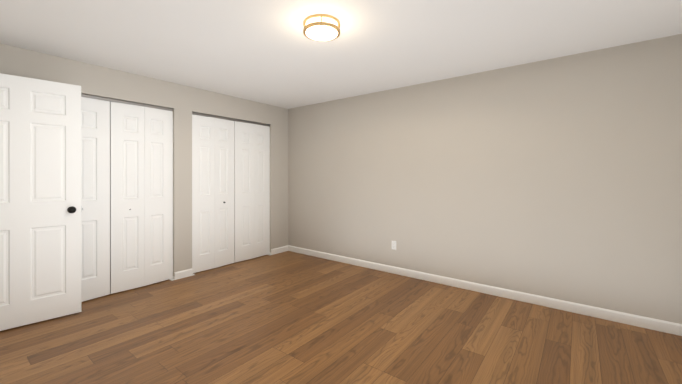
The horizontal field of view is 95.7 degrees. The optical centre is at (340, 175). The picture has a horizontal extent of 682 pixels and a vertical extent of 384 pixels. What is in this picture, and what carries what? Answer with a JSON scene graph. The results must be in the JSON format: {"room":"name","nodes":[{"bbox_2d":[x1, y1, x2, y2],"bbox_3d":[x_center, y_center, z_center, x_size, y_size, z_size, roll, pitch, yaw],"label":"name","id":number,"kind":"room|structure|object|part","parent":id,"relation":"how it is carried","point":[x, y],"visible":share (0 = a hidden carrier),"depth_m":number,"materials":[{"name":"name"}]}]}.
{"room":"empty bedroom","nodes":[
{"label":"empty bedroom","id":0,"kind":"room"},
{"bbox_2d":[0,43,287,275],"bbox_3d":[-2.120,0.070,3.855,0.120,2.440,3.807,0,0,38],"label":"wall","id":1,"kind":"structure","parent":0,"point":[183,102],"depth_m":3.89,"materials":[{"name":"paint"}]},
{"bbox_2d":[81,97,172,301],"bbox_3d":[-2.495,0.238,3.337,0.054,2.081,1.297,0,0,38],"label":"bifold door","id":2,"kind":"structure","parent":1,"relation":"in","point":[127,196],"depth_m":3.44,"materials":[{"name":"paint"}]},
{"bbox_2d":[81,94,269,125],"bbox_3d":[-2.036,-0.822,3.941,0.034,0.030,2.819,0,0,38],"label":"trim","id":3,"kind":"structure","parent":1,"relation":"attached to","point":[141,104],"depth_m":3.69,"materials":[{"name":"silver metal"}]},
{"bbox_2d":[192,114,269,272],"bbox_3d":[-1.571,0.236,4.545,0.109,2.081,1.293,0,0,41],"label":"bifold door","id":4,"kind":"structure","parent":1,"relation":"in","point":[230,192],"depth_m":4.45,"materials":[{"name":"paint"}]},
{"bbox_2d":[271,245,287,254],"bbox_3d":[-1.026,1.242,5.164,0.014,0.092,0.347,0,0,38],"label":"baseboard","id":5,"kind":"structure","parent":1,"relation":"attached to","point":[285,248],"depth_m":5.15,"materials":[{"name":"paint"}]},
{"bbox_2d":[0,251,681,383],"bbox_3d":[-0.418,1.342,2.544,5.858,0.100,4.047,0,0,38],"label":"floor","id":6,"kind":"structure","parent":0,"point":[288,317],"depth_m":2.47,"materials":[{"name":"brown wood"}]},
{"bbox_2d":[0,0,681,108],"bbox_3d":[-0.418,-1.198,2.540,5.858,0.100,4.047,0,0,38],"label":"ceiling","id":7,"kind":"structure","parent":0,"point":[268,52],"depth_m":2.56,"materials":[{"name":"paint"}]},
{"bbox_2d":[303,14,339,40],"bbox_3d":[-0.144,-1.100,2.318,0.277,0.094,0.277,0,0,38],"label":"ceiling lamp","id":8,"kind":"object","parent":7,"relation":"attached to","point":[321,27],"visible":1,"depth_m":2.24,"materials":[{"name":"white glass"}]},
{"bbox_2d":[288,34,681,323],"bbox_3d":[0.781,0.070,4.096,5.858,2.440,0.120,0,0,38],"label":"wall","id":9,"kind":"structure","parent":0,"point":[559,178],"depth_m":3.20,"materials":[{"name":"paint"}]},
{"bbox_2d":[392,241,395,249],"bbox_3d":[0.699,0.918,4.081,0.070,0.115,0.008,0,0,38],"label":"wall outlet","id":10,"kind":"object","parent":9,"relation":"attached to","point":[393,245],"visible":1,"depth_m":4.07,"materials":[{"name":"white plastic"}]},
{"bbox_2d":[288,245,681,335],"bbox_3d":[1.026,1.244,3.825,4.898,0.092,0.014,0,0,38],"label":"baseboard","id":11,"kind":"structure","parent":9,"relation":"attached to","point":[637,320],"depth_m":3.19,"materials":[{"name":"paint"}]},
{"bbox_3d":[-1.618,0.074,0.988,5.858,2.440,0.120,0,0,38],"label":"wall","id":12,"kind":"structure","parent":0,"visible":0},
{"bbox_2d":[0,73,82,330],"bbox_3d":[-2.783,0.217,2.593,0.948,2.125,0.169,0,0,-44],"label":"entry door","id":13,"kind":"structure","parent":12,"relation":"in","point":[41,208],"depth_m":2.71,"materials":[{"name":"paint"}]},
{"bbox_3d":[-2.502,0.314,2.868,0.064,0.064,0.169,0,0,-44],"label":"knob","id":14,"kind":"part","parent":13,"relation":"part of","materials":[{"name":"black metal"}]}
]}

